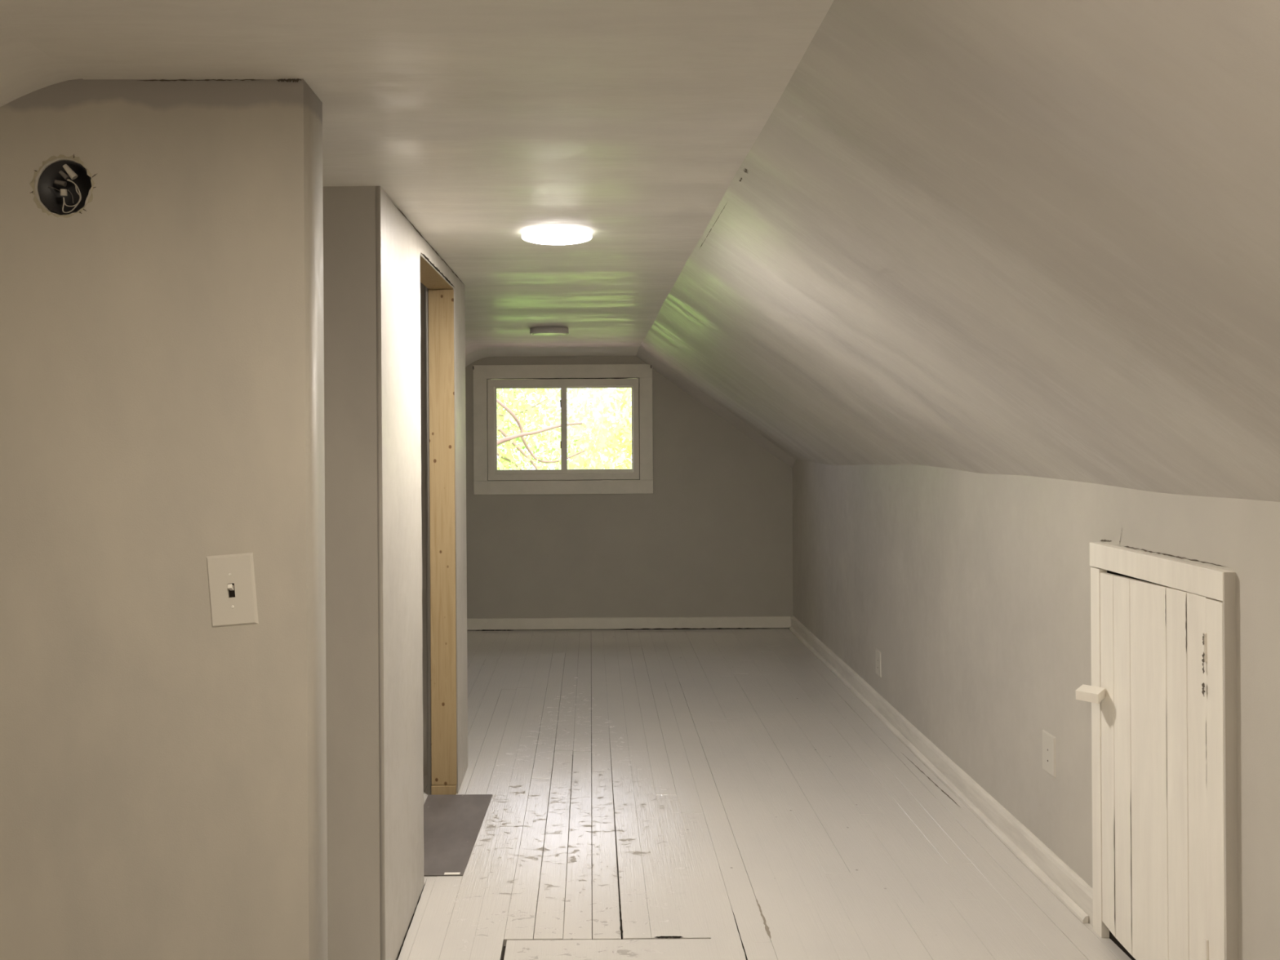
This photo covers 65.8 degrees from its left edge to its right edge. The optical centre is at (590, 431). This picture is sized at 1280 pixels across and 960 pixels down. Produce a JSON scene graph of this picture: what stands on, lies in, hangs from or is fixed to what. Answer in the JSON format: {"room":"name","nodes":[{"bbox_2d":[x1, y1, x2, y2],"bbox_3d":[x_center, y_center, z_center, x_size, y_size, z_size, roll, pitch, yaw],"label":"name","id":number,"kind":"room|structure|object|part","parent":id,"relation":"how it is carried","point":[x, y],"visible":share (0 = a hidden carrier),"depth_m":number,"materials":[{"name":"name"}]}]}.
{"room":"attic room","nodes":[
{"label":"attic room","id":0,"kind":"room"},
{"bbox_2d":[0,78,328,959],"bbox_3d":[-1.342,0.424,1.900,1.630,2.210,0.132,0,0,0],"label":"wall","id":1,"kind":"structure","parent":0,"point":[163,769],"depth_m":1.84,"materials":[{"name":"paint"}]},
{"bbox_2d":[38,160,91,214],"bbox_3d":[-0.981,-0.455,1.870,0.101,0.100,0.061,0,0,0],"label":"junction box","id":2,"kind":"object","parent":1,"relation":"attached to","point":[64,186],"visible":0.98,"depth_m":1.88,"materials":[{"name":"grey plastic"}]},
{"bbox_2d":[206,552,258,627],"bbox_3d":[-0.666,0.295,1.830,0.097,0.139,0.016,0,0,0],"label":"light switch","id":3,"kind":"object","parent":1,"relation":"attached to","point":[231,577],"visible":1,"depth_m":1.83,"materials":[{"name":"grey plastic"}]},
{"bbox_2d":[0,4,494,367],"bbox_3d":[-1.528,-0.164,2.450,1.712,1.263,10.100,0,0,0],"label":"ceiling","id":4,"kind":"structure","parent":0,"point":[24,68],"depth_m":1.76,"materials":[{"name":"paint"}]},
{"bbox_2d":[322,186,380,959],"bbox_3d":[-1.364,0.424,2.700,1.586,2.210,0.100,0,0,0],"label":"wall","id":5,"kind":"structure","parent":0,"point":[349,251],"depth_m":2.65,"materials":[{"name":"paint"}]},
{"bbox_2d":[0,0,834,356],"bbox_3d":[-0.269,-0.682,2.450,1.350,0.238,10.100,0,0,0],"label":"ceiling","id":6,"kind":"structure","parent":0,"point":[629,123],"depth_m":1.97,"materials":[{"name":"paint"}]},
{"bbox_2d":[529,325,568,336],"bbox_3d":[-0.249,-0.610,5.940,0.234,0.062,0.234,0,0,0],"label":"ceiling light","id":7,"kind":"object","parent":6,"relation":"attached to","point":[544,331],"visible":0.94,"depth_m":5.86,"materials":[{"name":"grey plastic"}]},
{"bbox_2d":[532,332,566,336],"bbox_3d":[-0.249,-0.583,5.940,0.207,0.007,0.207,0,0,0],"label":"diffuser","id":8,"kind":"object","parent":7,"relation":"attached to","point":[544,334],"depth_m":5.90,"materials":[{"name":"white plastic"}]},
{"bbox_2d":[521,225,592,244],"bbox_3d":[-0.111,-0.655,3.260,0.234,0.047,0.234,0,0,0],"label":"ceiling light","id":9,"kind":"object","parent":6,"relation":"attached to","point":[548,234],"visible":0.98,"depth_m":3.20,"materials":[{"name":"grey plastic"}]},
{"bbox_2d":[525,231,588,244],"bbox_3d":[-0.111,-0.635,3.260,0.207,0.007,0.207,0,0,0],"label":"diffuser","id":10,"kind":"object","parent":9,"relation":"attached to","point":[538,237],"depth_m":3.23,"materials":[{"name":"white plastic"}]},
{"bbox_2d":[375,186,467,959],"bbox_3d":[-0.563,0.424,3.540,0.014,2.200,1.780,0,0,0],"label":"wall","id":11,"kind":"structure","parent":0,"point":[399,246],"depth_m":2.94,"materials":[{"name":"paint"}]},
{"bbox_2d":[420,255,457,795],"bbox_3d":[-0.613,0.439,3.672,0.104,2.131,0.901,0,0,0],"label":"doorway frame","id":12,"kind":"object","parent":11,"relation":"attached to","point":[441,293],"visible":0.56,"depth_m":4.08,"materials":[{"name":"brown wood"}]},
{"bbox_3d":[-0.607,1.485,4.101,0.102,0.038,0.044,0,0,0],"label":"sole plate","id":13,"kind":"part","parent":12,"relation":"part of","materials":[{"name":"brown wood"}]},
{"bbox_2d":[472,364,653,494],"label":"window","id":14,"kind":"structure","parent":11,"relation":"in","point":[563,377],"depth_m":7.43,"materials":[{"name":"paint"}]},
{"bbox_3d":[-0.831,-0.011,7.441,0.103,0.770,0.019,0,0,0],"label":"casing","id":15,"kind":"part","parent":14,"relation":"part of","materials":[{"name":"paint"}]},
{"bbox_3d":[-0.751,-0.006,7.474,0.049,0.658,0.072,0,0,0],"label":"frame","id":16,"kind":"part","parent":14,"relation":"part of","materials":[{"name":"paint"}]},
{"bbox_3d":[-0.452,-0.008,7.461,0.548,0.656,0.022,0,0,0],"label":"sash","id":17,"kind":"part","parent":14,"relation":"part of","materials":[{"name":"glass"}]},
{"bbox_3d":[-0.210,-0.451,7.441,1.349,0.101,0.019,0,0,0],"label":"casing","id":18,"kind":"part","parent":14,"relation":"part of","materials":[{"name":"paint"}]},
{"bbox_3d":[-0.207,-0.366,7.474,1.140,0.056,0.072,0,0,0],"label":"frame","id":19,"kind":"part","parent":14,"relation":"part of","materials":[{"name":"paint"}]},
{"bbox_3d":[-0.205,0.422,7.441,1.349,0.103,0.019,0,0,0],"label":"casing","id":20,"kind":"part","parent":14,"relation":"part of","materials":[{"name":"paint"}]},
{"bbox_3d":[-0.203,0.343,7.474,1.140,0.047,0.072,0,0,0],"label":"frame","id":21,"kind":"part","parent":14,"relation":"part of","materials":[{"name":"paint"}]},
{"bbox_3d":[0.061,-0.011,7.479,0.519,0.656,0.022,0,0,0],"label":"sash","id":22,"kind":"part","parent":14,"relation":"part of","materials":[{"name":"glass"}]},
{"bbox_3d":[0.343,-0.013,7.474,0.044,0.658,0.072,0,0,0],"label":"frame","id":23,"kind":"part","parent":14,"relation":"part of","materials":[{"name":"paint"}]},
{"bbox_3d":[0.418,-0.019,7.441,0.098,0.770,0.019,0,0,0],"label":"casing","id":24,"kind":"part","parent":14,"relation":"part of","materials":[{"name":"paint"}]},
{"bbox_2d":[420,282,427,774],"bbox_3d":[-1.364,0.424,4.380,1.587,2.210,0.100,0,0,0],"label":"wall","id":25,"kind":"structure","parent":0,"point":[422,286],"depth_m":4.33,"materials":[{"name":"paint"}]},
{"bbox_2d":[424,285,431,795],"bbox_3d":[-0.674,0.434,3.540,0.014,2.180,1.580,0,0,0],"label":"wall","id":26,"kind":"structure","parent":0,"point":[426,290],"depth_m":4.08,"materials":[{"name":"grey paint"}]},
{"bbox_2d":[465,355,793,631],"bbox_3d":[-0.288,0.342,7.530,4.020,2.360,0.160,0,0,0],"label":"wall","id":27,"kind":"structure","parent":0,"point":[713,537],"depth_m":7.45,"materials":[{"name":"paint"}]},
{"bbox_2d":[466,616,791,631],"bbox_3d":[-0.291,1.456,7.438,3.599,0.098,0.024,0,0,0],"label":"baseboard","id":28,"kind":"structure","parent":27,"relation":"attached to","point":[720,623],"depth_m":7.43,"materials":[{"name":"paint"}]},
{"bbox_3d":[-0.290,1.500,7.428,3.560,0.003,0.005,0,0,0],"label":"shoe moulding","id":29,"kind":"part","parent":28,"relation":"part of","materials":[{"name":"paint"}]},
{"bbox_2d":[397,628,1131,959],"bbox_3d":[-0.280,1.562,2.400,4.020,0.121,10.400,0,0,0],"label":"floor","id":30,"kind":"structure","parent":0,"point":[724,794],"depth_m":3.74,"materials":[{"name":"grey wood"}]},
{"bbox_2d":[423,794,492,875],"bbox_3d":[-0.538,1.501,3.705,0.265,0.003,0.740,0,0,0],"label":"mat","id":31,"kind":"object","parent":30,"relation":"on","point":[452,823],"visible":0.76,"depth_m":3.72,"materials":[{"name":"grey fabric"}]},
{"bbox_2d":[444,872,460,875],"bbox_3d":[-0.469,1.498,3.345,0.053,0.001,0.015,0,0,0],"label":"chip","id":32,"kind":"object","parent":31,"relation":"on","point":[445,873],"visible":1,"depth_m":3.34,"materials":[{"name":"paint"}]},
{"bbox_3d":[0.060,1.510,2.487,0.614,0.022,0.855,0,0,0],"label":"hatch panel","id":33,"kind":"part","parent":30,"relation":"part of","materials":[{"name":"paint"}]},
{"bbox_2d":[635,0,1279,502],"bbox_3d":[1.017,-0.230,2.450,1.448,1.144,10.100,0,0,0],"label":"ceiling","id":34,"kind":"structure","parent":0,"point":[1041,238],"depth_m":1.93,"materials":[{"name":"paint"}]},
{"bbox_2d":[792,459,1279,959],"bbox_3d":[1.580,0.820,2.425,0.112,1.380,10.250,0,0,0],"label":"wall","id":35,"kind":"structure","parent":0,"point":[972,590],"depth_m":3.50,"materials":[{"name":"paint"}]},
{"bbox_2d":[875,648,881,677],"bbox_3d":[1.525,1.228,5.235,0.007,0.134,0.089,0,0,0],"label":"outlet cover","id":36,"kind":"object","parent":35,"relation":"attached to","point":[877,653],"visible":1,"depth_m":5.22,"materials":[{"name":"grey plastic"}]},
{"bbox_2d":[789,615,1093,926],"bbox_3d":[1.509,1.440,5.197,0.040,0.099,4.483,0,0,0],"label":"baseboard","id":37,"kind":"structure","parent":35,"relation":"attached to","point":[1060,879],"depth_m":3.89,"materials":[{"name":"paint"}]},
{"bbox_2d":[1042,729,1056,777],"bbox_3d":[1.524,1.072,3.285,0.007,0.134,0.089,0,0,0],"label":"outlet cover","id":38,"kind":"object","parent":35,"relation":"attached to","point":[1049,753],"visible":1,"depth_m":3.27,"materials":[{"name":"grey plastic"}]},
{"bbox_2d":[1075,542,1238,959],"bbox_3d":[1.468,0.911,2.644,0.115,1.158,0.626,0,0,0],"label":"door","id":39,"kind":"structure","parent":35,"relation":"in","point":[1162,694],"depth_m":2.58,"materials":[{"name":"paint"}]},
{"bbox_3d":[1.512,0.948,2.929,0.028,1.084,0.051,0,0,0],"label":"casing","id":40,"kind":"part","parent":39,"relation":"part of","materials":[{"name":"paint"}]},
{"bbox_3d":[1.508,0.367,2.645,0.029,0.070,0.624,0,0,0],"label":"casing","id":41,"kind":"part","parent":39,"relation":"part of","materials":[{"name":"paint"}]},
{"bbox_3d":[1.512,0.948,2.369,0.028,1.084,0.064,0,0,0],"label":"casing","id":42,"kind":"part","parent":39,"relation":"part of","materials":[{"name":"paint"}]},
{"bbox_3d":[1.512,0.912,2.333,0.027,1.157,0.006,0,0,0],"label":"casing","id":43,"kind":"part","parent":39,"relation":"part of","materials":[{"name":"paint"}]},
{"label":"outside","id":44,"kind":"structure","parent":0,"visible":0},
{"bbox_3d":[0.044,6.750,10.000,120.000,0.100,140.000,0,0,0],"label":"ground","id":45,"kind":"structure","parent":44,"visible":0},
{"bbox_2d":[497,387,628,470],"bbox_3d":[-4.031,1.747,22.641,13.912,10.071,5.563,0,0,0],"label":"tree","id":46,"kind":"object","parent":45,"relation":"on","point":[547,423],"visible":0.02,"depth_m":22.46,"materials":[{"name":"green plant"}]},
{"bbox_2d":[497,388,631,470],"bbox_3d":[-2.140,2.299,12.866,6.629,8.932,3.342,0,0,17],"label":"tree","id":47,"kind":"object","parent":45,"relation":"on","point":[508,440],"visible":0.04,"depth_m":12.70,"materials":[{"name":"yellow plant"}]},
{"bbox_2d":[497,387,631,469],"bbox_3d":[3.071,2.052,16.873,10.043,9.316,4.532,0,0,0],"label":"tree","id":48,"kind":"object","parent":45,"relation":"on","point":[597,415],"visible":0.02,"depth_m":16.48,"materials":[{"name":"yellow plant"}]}
]}

